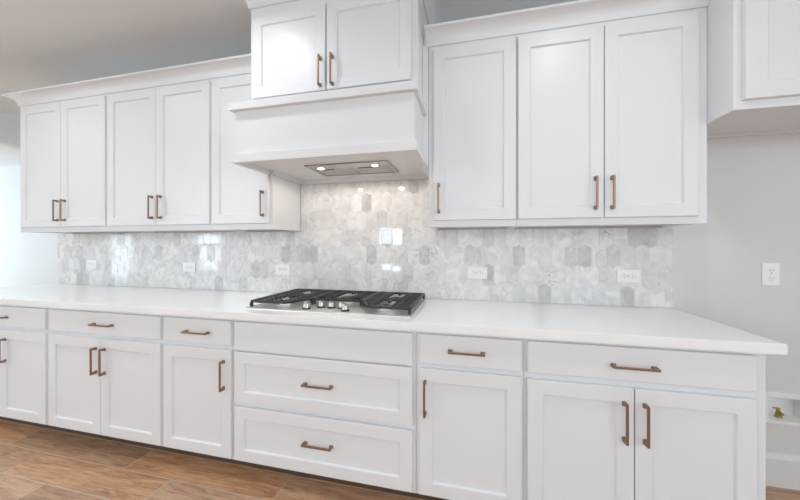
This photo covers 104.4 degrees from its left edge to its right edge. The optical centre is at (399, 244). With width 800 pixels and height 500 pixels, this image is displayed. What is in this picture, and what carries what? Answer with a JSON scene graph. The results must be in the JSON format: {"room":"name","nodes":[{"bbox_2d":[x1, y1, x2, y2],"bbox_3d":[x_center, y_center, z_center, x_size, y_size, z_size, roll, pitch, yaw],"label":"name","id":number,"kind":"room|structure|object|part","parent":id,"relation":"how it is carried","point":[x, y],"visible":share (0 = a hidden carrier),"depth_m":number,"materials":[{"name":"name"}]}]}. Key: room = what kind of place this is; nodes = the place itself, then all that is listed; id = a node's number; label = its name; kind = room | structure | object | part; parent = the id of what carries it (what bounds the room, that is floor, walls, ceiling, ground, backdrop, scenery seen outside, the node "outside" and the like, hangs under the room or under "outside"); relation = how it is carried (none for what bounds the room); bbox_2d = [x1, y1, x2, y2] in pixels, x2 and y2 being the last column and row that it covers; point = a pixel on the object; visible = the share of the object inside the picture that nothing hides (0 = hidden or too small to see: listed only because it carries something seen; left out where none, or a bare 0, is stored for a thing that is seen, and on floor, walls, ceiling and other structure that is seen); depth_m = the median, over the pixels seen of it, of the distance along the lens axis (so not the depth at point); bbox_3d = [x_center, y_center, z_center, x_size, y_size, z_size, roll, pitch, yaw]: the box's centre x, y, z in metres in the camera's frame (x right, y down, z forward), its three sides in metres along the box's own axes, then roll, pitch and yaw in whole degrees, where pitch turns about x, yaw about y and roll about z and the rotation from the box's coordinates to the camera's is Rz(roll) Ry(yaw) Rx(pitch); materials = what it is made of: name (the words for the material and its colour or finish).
{"room":"kitchen","nodes":[
{"label":"kitchen","id":0,"kind":"room"},
{"bbox_2d":[0,112,19,148],"bbox_3d":[-4.900,-1.284,1.367,0.160,0.320,7.330,0,0,13],"label":"wall header","id":1,"kind":"structure","parent":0,"point":[9,124],"depth_m":3.45,"materials":[{"name":"white paint"}]},
{"bbox_2d":[0,165,58,286],"bbox_3d":[-6.924,-0.087,5.666,8.940,2.714,0.120,0,0,13],"label":"window","id":2,"kind":"structure","parent":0,"point":[26,259],"depth_m":5.59,"materials":[{"name":"white glass"}]},
{"bbox_2d":[0,0,576,165],"bbox_3d":[-4.238,-1.494,1.212,16.200,0.100,7.570,0,0,13],"label":"ceiling","id":3,"kind":"structure","parent":0,"point":[44,43],"depth_m":2.12,"materials":[{"name":"white paint"}]},
{"bbox_2d":[0,419,799,499],"bbox_3d":[-4.238,1.296,1.212,16.200,0.050,7.570,0,0,13],"label":"floor","id":4,"kind":"structure","parent":0,"point":[37,463],"depth_m":1.70,"materials":[{"name":"brown wood"}]},
{"bbox_2d":[0,304,68,431],"bbox_3d":[-2.659,0.834,2.380,0.942,0.874,0.650,0,0,13],"label":"base cabinet","id":5,"kind":"object","parent":4,"relation":"on","point":[24,331],"visible":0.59,"depth_m":2.05,"materials":[{"name":"white paint"}]},
{"bbox_3d":[-2.643,0.705,2.059,0.014,0.162,0.032,0,0,13],"label":"handle","id":6,"kind":"part","parent":5,"relation":"part of","materials":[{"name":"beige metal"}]},
{"bbox_3d":[-2.708,0.481,2.101,0.885,0.135,0.019,0,0,13],"label":"drawer","id":7,"kind":"part","parent":5,"relation":"part of","materials":[{"name":"white paint"}]},
{"bbox_3d":[-2.486,0.865,2.049,0.430,0.584,0.019,0,0,13],"label":"door","id":8,"kind":"part","parent":5,"relation":"part of","materials":[{"name":"white paint"}]},
{"bbox_3d":[-2.718,0.784,2.124,0.942,0.774,0.020,0,0,13],"label":"frame","id":9,"kind":"part","parent":5,"relation":"part of","materials":[{"name":"white paint"}]},
{"bbox_2d":[48,308,179,452],"bbox_3d":[-1.750,0.834,2.168,0.922,0.874,0.650,0,0,13],"label":"base cabinet","id":10,"kind":"object","parent":4,"relation":"on","point":[105,368],"visible":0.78,"depth_m":1.87,"materials":[{"name":"white paint"}]},
{"bbox_3d":[-2.036,0.865,1.943,0.441,0.584,0.019,0,0,13],"label":"door","id":11,"kind":"part","parent":10,"relation":"part of","materials":[{"name":"white paint"}]},
{"bbox_3d":[-1.856,0.705,1.875,0.014,0.162,0.032,0,0,13],"label":"handle","id":12,"kind":"part","parent":10,"relation":"part of","materials":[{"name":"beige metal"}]},
{"bbox_3d":[-1.798,0.484,1.861,0.162,0.014,0.032,0,0,13],"label":"handle","id":13,"kind":"part","parent":10,"relation":"part of","materials":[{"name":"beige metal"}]},
{"bbox_3d":[-1.788,0.705,1.859,0.014,0.162,0.032,0,0,13],"label":"handle","id":14,"kind":"part","parent":10,"relation":"part of","materials":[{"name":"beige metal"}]},
{"bbox_3d":[-1.813,0.481,1.891,0.899,0.135,0.019,0,0,13],"label":"drawer","id":15,"kind":"part","parent":10,"relation":"part of","materials":[{"name":"white paint"}]},
{"bbox_3d":[-1.596,0.865,1.841,0.454,0.584,0.019,0,0,13],"label":"door","id":16,"kind":"part","parent":10,"relation":"part of","materials":[{"name":"white paint"}]},
{"bbox_2d":[163,315,246,465],"bbox_3d":[-1.068,0.834,2.008,0.476,0.874,0.650,0,0,13],"label":"base cabinet","id":17,"kind":"object","parent":4,"relation":"on","point":[198,352],"visible":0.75,"depth_m":1.73,"materials":[{"name":"white paint"}]},
{"bbox_3d":[-1.127,0.484,1.704,0.162,0.014,0.032,0,0,13],"label":"handle","id":18,"kind":"part","parent":17,"relation":"part of","materials":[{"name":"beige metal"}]},
{"bbox_3d":[-1.133,0.481,1.732,0.455,0.135,0.019,0,0,13],"label":"drawer","id":19,"kind":"part","parent":17,"relation":"part of","materials":[{"name":"white paint"}]},
{"bbox_3d":[-1.133,0.865,1.732,0.455,0.584,0.019,0,0,13],"label":"door","id":20,"kind":"part","parent":17,"relation":"part of","materials":[{"name":"white paint"}]},
{"bbox_3d":[-0.958,0.706,1.665,0.014,0.162,0.032,0,0,13],"label":"handle","id":21,"kind":"part","parent":17,"relation":"part of","materials":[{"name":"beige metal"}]},
{"bbox_2d":[234,320,419,497],"bbox_3d":[-0.347,0.834,1.845,1.000,0.874,0.640,0,0,13],"label":"base cabinet","id":22,"kind":"object","parent":4,"relation":"on","point":[337,404],"visible":0.82,"depth_m":1.55,"materials":[{"name":"white paint"}]},
{"bbox_3d":[-0.416,1.008,1.548,0.162,0.014,0.032,0,0,13],"label":"handle","id":23,"kind":"part","parent":22,"relation":"part of","materials":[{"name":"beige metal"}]},
{"bbox_3d":[-0.416,0.708,1.548,0.162,0.014,0.032,0,0,13],"label":"handle","id":24,"kind":"part","parent":22,"relation":"part of","materials":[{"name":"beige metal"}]},
{"bbox_3d":[-0.415,1.013,1.564,0.973,0.288,0.019,0,0,13],"label":"drawer","id":25,"kind":"part","parent":22,"relation":"part of","materials":[{"name":"white paint"}]},
{"bbox_3d":[-0.415,0.711,1.564,0.973,0.272,0.019,0,0,13],"label":"drawer","id":26,"kind":"part","parent":22,"relation":"part of","materials":[{"name":"white paint"}]},
{"bbox_3d":[-0.415,0.490,1.564,0.973,0.152,0.019,0,0,13],"label":"drawer","id":27,"kind":"part","parent":22,"relation":"part of","materials":[{"name":"white paint"}]},
{"bbox_2d":[416,331,523,499],"bbox_3d":[0.370,0.834,1.671,0.474,0.874,0.650,0,0,13],"label":"base cabinet","id":28,"kind":"object","parent":4,"relation":"on","point":[470,388],"visible":0.81,"depth_m":1.39,"materials":[{"name":"white paint"}]},
{"bbox_3d":[0.112,0.705,1.415,0.014,0.162,0.032,0,0,13],"label":"handle","id":29,"kind":"part","parent":28,"relation":"part of","materials":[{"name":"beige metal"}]},
{"bbox_3d":[0.293,0.481,1.372,0.162,0.014,0.032,0,0,13],"label":"handle","id":30,"kind":"part","parent":28,"relation":"part of","materials":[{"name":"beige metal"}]},
{"bbox_3d":[0.308,0.481,1.395,0.447,0.135,0.019,0,0,13],"label":"drawer","id":31,"kind":"part","parent":28,"relation":"part of","materials":[{"name":"white paint"}]},
{"bbox_2d":[524,338,765,499],"bbox_3d":[1.015,0.834,1.521,0.848,0.874,0.650,0,0,13],"label":"base cabinet","id":32,"kind":"object","parent":4,"relation":"on","point":[603,421],"visible":0.77,"depth_m":1.23,"materials":[{"name":"white paint"}]},
{"bbox_2d":[0,284,787,354],"bbox_3d":[-1.070,0.376,2.018,5.199,0.039,0.654,0,0,13],"label":"countertop","id":33,"kind":"structure","parent":32,"relation":"on","point":[623,325],"depth_m":1.58,"materials":[{"name":"white stone"}]},
{"bbox_2d":[245,288,426,317],"bbox_3d":[-0.345,0.335,1.871,0.950,0.042,0.532,0,0,13],"label":"gas cooktop","id":34,"kind":"object","parent":33,"relation":"in","point":[366,303],"visible":1,"depth_m":1.77,"materials":[{"name":"black metal"}]},
{"bbox_3d":[-0.663,0.345,1.828,0.119,0.018,0.119,0,0,13],"label":"burner","id":35,"kind":"part","parent":34,"relation":"part of","materials":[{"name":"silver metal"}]},
{"bbox_3d":[-0.079,0.345,1.691,0.101,0.018,0.101,0,0,13],"label":"burner","id":36,"kind":"part","parent":34,"relation":"part of","materials":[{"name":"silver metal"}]},
{"bbox_3d":[0.743,0.867,1.293,0.399,0.580,0.019,0,0,13],"label":"door","id":37,"kind":"part","parent":32,"relation":"part of","materials":[{"name":"white paint"}]},
{"bbox_3d":[0.897,0.710,1.231,0.014,0.162,0.032,0,0,13],"label":"handle","id":38,"kind":"part","parent":32,"relation":"part of","materials":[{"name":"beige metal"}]},
{"bbox_3d":[0.929,0.487,1.223,0.162,0.014,0.032,0,0,13],"label":"handle","id":39,"kind":"part","parent":32,"relation":"part of","materials":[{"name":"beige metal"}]},
{"bbox_3d":[0.938,0.481,1.248,0.798,0.135,0.019,0,0,13],"label":"drawer","id":40,"kind":"part","parent":32,"relation":"part of","materials":[{"name":"white paint"}]},
{"bbox_3d":[0.967,0.710,1.215,0.014,0.162,0.032,0,0,13],"label":"handle","id":41,"kind":"part","parent":32,"relation":"part of","materials":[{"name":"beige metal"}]},
{"bbox_3d":[1.134,0.867,1.202,0.395,0.580,0.019,0,0,13],"label":"door","id":42,"kind":"part","parent":32,"relation":"part of","materials":[{"name":"white paint"}]},
{"bbox_2d":[59,133,799,455],"bbox_3d":[0.439,-0.087,2.063,7.280,2.714,0.120,0,0,13],"label":"wall","id":43,"kind":"structure","parent":0,"point":[753,182],"depth_m":1.66,"materials":[{"name":"white paint"}]},
{"bbox_2d":[20,94,144,233],"bbox_3d":[-2.546,-0.634,2.499,0.930,1.071,0.373,0,0,13],"label":"upper cabinet","id":44,"kind":"object","parent":43,"relation":"attached to","point":[63,144],"visible":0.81,"depth_m":2.34,"materials":[{"name":"white paint"}]},
{"bbox_3d":[-2.781,-0.608,2.405,0.436,0.946,0.019,0,0,13],"label":"door","id":45,"kind":"part","parent":44,"relation":"part of","materials":[{"name":"white paint"}]},
{"bbox_3d":[-2.598,-0.257,2.337,0.014,0.162,0.032,0,0,13],"label":"handle","id":46,"kind":"part","parent":44,"relation":"part of","materials":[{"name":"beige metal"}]},
{"bbox_3d":[-2.523,-0.257,2.319,0.014,0.162,0.032,0,0,13],"label":"handle","id":47,"kind":"part","parent":44,"relation":"part of","materials":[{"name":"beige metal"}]},
{"bbox_3d":[-2.352,-0.608,2.305,0.439,0.946,0.019,0,0,13],"label":"door","id":48,"kind":"part","parent":44,"relation":"part of","materials":[{"name":"white paint"}]},
{"bbox_2d":[1,53,250,106],"bbox_3d":[-1.933,-1.138,2.346,2.336,0.077,0.391,0,0,13],"label":"crown molding","id":49,"kind":"structure","parent":44,"relation":"attached to","point":[240,64],"depth_m":2.16,"materials":[{"name":"white paint"}]},
{"bbox_2d":[107,79,241,232],"bbox_3d":[-1.653,-0.634,2.290,0.903,1.071,0.373,0,0,13],"label":"upper cabinet","id":50,"kind":"object","parent":43,"relation":"attached to","point":[159,138],"visible":0.79,"depth_m":2.13,"materials":[{"name":"white paint"}]},
{"bbox_3d":[-1.900,-0.608,2.199,0.441,0.946,0.019,0,0,13],"label":"door","id":51,"kind":"part","parent":50,"relation":"part of","materials":[{"name":"white paint"}]},
{"bbox_3d":[-1.718,-0.257,2.131,0.014,0.162,0.032,0,0,13],"label":"handle","id":52,"kind":"part","parent":50,"relation":"part of","materials":[{"name":"beige metal"}]},
{"bbox_3d":[-1.644,-0.257,2.113,0.014,0.162,0.032,0,0,13],"label":"handle","id":53,"kind":"part","parent":50,"relation":"part of","materials":[{"name":"beige metal"}]},
{"bbox_3d":[-1.468,-0.608,2.098,0.439,0.946,0.019,0,0,13],"label":"door","id":54,"kind":"part","parent":50,"relation":"part of","materials":[{"name":"white paint"}]},
{"bbox_2d":[211,73,300,231],"bbox_3d":[-0.991,-0.634,2.135,0.456,1.071,0.373,0,0,13],"label":"upper cabinet","id":55,"kind":"object","parent":43,"relation":"attached to","point":[243,199],"visible":0.65,"depth_m":2.01,"materials":[{"name":"white paint"}]},
{"bbox_3d":[-1.030,-0.608,1.996,0.423,0.946,0.019,0,0,13],"label":"door","id":56,"kind":"part","parent":55,"relation":"part of","materials":[{"name":"white paint"}]},
{"bbox_3d":[-1.019,-0.634,2.014,0.456,1.071,0.019,0,0,13],"label":"frame","id":57,"kind":"part","parent":55,"relation":"part of","materials":[{"name":"white paint"}]},
{"bbox_3d":[-0.863,-0.257,1.930,0.014,0.162,0.032,0,0,13],"label":"handle","id":58,"kind":"part","parent":55,"relation":"part of","materials":[{"name":"beige metal"}]},
{"bbox_2d":[229,80,428,184],"bbox_3d":[-0.338,-0.593,1.841,1.020,0.316,0.648,0,0,13],"label":"range hood","id":59,"kind":"object","parent":43,"relation":"attached to","point":[380,132],"visible":0.99,"depth_m":1.57,"materials":[{"name":"white paint"}]},
{"bbox_3d":[-0.377,-0.458,1.679,1.005,0.046,0.296,0,0,13],"label":"rail","id":60,"kind":"part","parent":59,"relation":"part of","materials":[{"name":"white paint"}]},
{"bbox_3d":[-0.259,-0.450,2.147,0.919,0.029,0.016,0,0,13],"label":"wall trim","id":61,"kind":"part","parent":59,"relation":"part of","materials":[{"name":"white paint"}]},
{"bbox_2d":[251,0,428,109],"bbox_3d":[-0.320,-1.097,1.891,1.008,0.690,0.543,0,0,13],"label":"upper cabinet","id":62,"kind":"object","parent":43,"relation":"attached to","point":[299,46],"visible":0.77,"depth_m":1.66,"materials":[{"name":"white paint"}]},
{"bbox_3d":[-0.621,-1.067,1.725,0.454,0.468,0.019,0,0,13],"label":"door","id":63,"kind":"part","parent":62,"relation":"part of","materials":[{"name":"white paint"}]},
{"bbox_3d":[-0.432,-0.929,1.655,0.014,0.162,0.032,0,0,13],"label":"handle","id":64,"kind":"part","parent":62,"relation":"part of","materials":[{"name":"beige metal"}]},
{"bbox_3d":[-0.364,-0.929,1.639,0.014,0.162,0.032,0,0,13],"label":"handle","id":65,"kind":"part","parent":62,"relation":"part of","materials":[{"name":"beige metal"}]},
{"bbox_2d":[239,0,442,24],"bbox_3d":[-0.339,-1.399,1.880,1.141,0.082,0.571,0,0,13],"label":"crown molding","id":66,"kind":"structure","parent":62,"relation":"attached to","point":[432,7],"depth_m":1.81,"materials":[{"name":"white paint"}]},
{"bbox_3d":[-0.167,-1.067,1.619,0.461,0.468,0.019,0,0,13],"label":"door","id":67,"kind":"part","parent":62,"relation":"part of","materials":[{"name":"white paint"}]},
{"bbox_2d":[58,179,672,307],"bbox_3d":[-0.792,-0.039,2.285,4.774,0.790,0.008,0,0,13],"label":"backsplash","id":68,"kind":"structure","parent":43,"relation":"attached to","point":[378,236],"depth_m":2.12,"materials":[{"name":"tile"}]},
{"bbox_2d":[86,260,96,267],"bbox_3d":[-2.713,0.171,2.725,0.120,0.074,0.009,0,0,13],"label":"outlet","id":69,"kind":"object","parent":68,"relation":"attached to","point":[89,263],"visible":1,"depth_m":2.72,"materials":[{"name":"white plastic"}]},
{"bbox_2d":[183,262,195,271],"bbox_3d":[-1.691,0.181,2.486,0.120,0.074,0.009,0,0,13],"label":"outlet","id":70,"kind":"object","parent":68,"relation":"attached to","point":[187,267],"visible":1,"depth_m":2.48,"materials":[{"name":"white plastic"}]},
{"bbox_2d":[275,264,289,273],"bbox_3d":[-0.869,0.183,2.294,0.120,0.074,0.009,0,0,13],"label":"outlet","id":71,"kind":"object","parent":68,"relation":"attached to","point":[279,268],"visible":1,"depth_m":2.29,"materials":[{"name":"white plastic"}]},
{"bbox_2d":[468,267,486,278],"bbox_3d":[0.493,0.180,1.975,0.120,0.074,0.009,0,0,13],"label":"outlet","id":72,"kind":"object","parent":68,"relation":"attached to","point":[473,272],"visible":1,"depth_m":1.97,"materials":[{"name":"white plastic"}]},
{"bbox_2d":[617,269,640,282],"bbox_3d":[1.314,0.181,1.783,0.120,0.074,0.009,0,0,13],"label":"outlet","id":73,"kind":"object","parent":68,"relation":"attached to","point":[631,276],"visible":1,"depth_m":1.78,"materials":[{"name":"white plastic"}]},
{"bbox_2d":[621,274,627,278],"bbox_3d":[1.294,0.181,1.785,0.033,0.028,0.003,0,0,13],"label":"receptacle","id":74,"kind":"object","parent":73,"relation":"attached to","point":[623,276],"depth_m":1.78,"materials":[{"name":"grey plastic"}]},
{"bbox_2d":[630,274,635,278],"bbox_3d":[1.334,0.181,1.776,0.033,0.028,0.003,0,0,13],"label":"receptacle","id":75,"kind":"object","parent":73,"relation":"attached to","point":[632,276],"depth_m":1.77,"materials":[{"name":"grey plastic"}]},
{"bbox_2d":[429,35,515,229],"bbox_3d":[0.416,-0.634,1.806,0.461,1.071,0.373,0,0,13],"label":"upper cabinet","id":76,"kind":"object","parent":43,"relation":"attached to","point":[472,84],"visible":0.8,"depth_m":1.67,"materials":[{"name":"white paint"}]},
{"bbox_3d":[0.208,-0.252,1.680,0.014,0.162,0.032,0,0,13],"label":"handle","id":77,"kind":"part","parent":76,"relation":"part of","materials":[{"name":"beige metal"}]},
{"bbox_2d":[510,7,706,228],"bbox_3d":[1.046,-0.634,1.659,0.830,1.071,0.373,0,0,13],"label":"upper cabinet","id":78,"kind":"object","parent":43,"relation":"attached to","point":[611,116],"visible":0.9,"depth_m":1.50,"materials":[{"name":"white paint"}]},
{"bbox_3d":[0.805,-0.603,1.566,0.394,0.939,0.019,0,0,13],"label":"door","id":79,"kind":"part","parent":78,"relation":"part of","materials":[{"name":"white paint"}]},
{"bbox_2d":[424,0,708,46],"bbox_3d":[0.774,-1.137,1.547,1.309,0.077,0.070,0,0,13],"label":"crown molding","id":80,"kind":"structure","parent":78,"relation":"attached to","point":[579,12],"depth_m":1.56,"materials":[{"name":"white paint"}]},
{"bbox_3d":[0.954,-0.252,1.505,0.014,0.162,0.032,0,0,13],"label":"handle","id":81,"kind":"part","parent":78,"relation":"part of","materials":[{"name":"beige metal"}]},
{"bbox_3d":[1.024,-0.252,1.489,0.014,0.162,0.032,0,0,13],"label":"handle","id":82,"kind":"part","parent":78,"relation":"part of","materials":[{"name":"beige metal"}]},
{"bbox_3d":[1.188,-0.603,1.476,0.384,0.939,0.019,0,0,13],"label":"door","id":83,"kind":"part","parent":78,"relation":"part of","materials":[{"name":"white paint"}]},
{"bbox_2d":[673,227,674,307],"bbox_3d":[1.535,0.129,1.740,0.006,0.453,0.010,0,0,13],"label":"trim","id":84,"kind":"structure","parent":43,"relation":"attached to","point":[673,227],"depth_m":1.74,"materials":[{"name":"white paint"}]},
{"bbox_2d":[707,0,799,138],"bbox_3d":[1.904,-0.945,1.404,0.955,0.769,0.496,0,0,13],"label":"upper cabinet","id":85,"kind":"object","parent":43,"relation":"attached to","point":[753,46],"visible":0.8,"depth_m":1.28,"materials":[{"name":"white paint"}]},
{"bbox_3d":[1.958,-0.590,1.634,0.918,0.015,0.022,0,0,13],"label":"mounting rail","id":86,"kind":"part","parent":85,"relation":"part of","materials":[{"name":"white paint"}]},
{"bbox_3d":[1.855,-0.945,1.191,0.955,0.769,0.019,0,0,13],"label":"frame","id":87,"kind":"part","parent":85,"relation":"part of","materials":[{"name":"white paint"}]},
{"bbox_3d":[1.629,-0.922,1.223,0.444,0.654,0.019,0,0,13],"label":"door","id":88,"kind":"part","parent":85,"relation":"part of","materials":[{"name":"white paint"}]},
{"bbox_2d":[762,263,779,285],"bbox_3d":[1.962,0.158,1.640,0.074,0.120,0.009,0,0,13],"label":"outlet","id":89,"kind":"object","parent":43,"relation":"attached to","point":[770,272],"visible":1,"depth_m":1.64,"materials":[{"name":"white plastic"}]},
{"bbox_2d":[768,267,774,273],"bbox_3d":[1.961,0.137,1.637,0.028,0.033,0.003,0,0,13],"label":"receptacle","id":90,"kind":"object","parent":89,"relation":"attached to","point":[771,270],"depth_m":1.64,"materials":[{"name":"grey plastic"}]},
{"bbox_2d":[768,275,774,281],"bbox_3d":[1.961,0.178,1.637,0.028,0.033,0.003,0,0,13],"label":"receptacle","id":91,"kind":"object","parent":89,"relation":"attached to","point":[771,278],"depth_m":1.64,"materials":[{"name":"grey plastic"}]},
{"bbox_2d":[766,452,799,489],"bbox_3d":[2.751,1.186,1.452,2.500,0.170,0.016,0,0,13],"label":"baseboard","id":92,"kind":"structure","parent":43,"relation":"attached to","point":[782,470],"depth_m":1.62,"materials":[{"name":"white paint"}]},
{"bbox_2d":[766,392,799,425],"bbox_3d":[2.048,0.863,1.666,0.210,0.164,0.096,0,0,13],"label":"water supply box","id":93,"kind":"object","parent":43,"relation":"attached to","point":[780,407],"visible":0.84,"depth_m":1.66,"materials":[{"name":"white plastic"}]}
]}

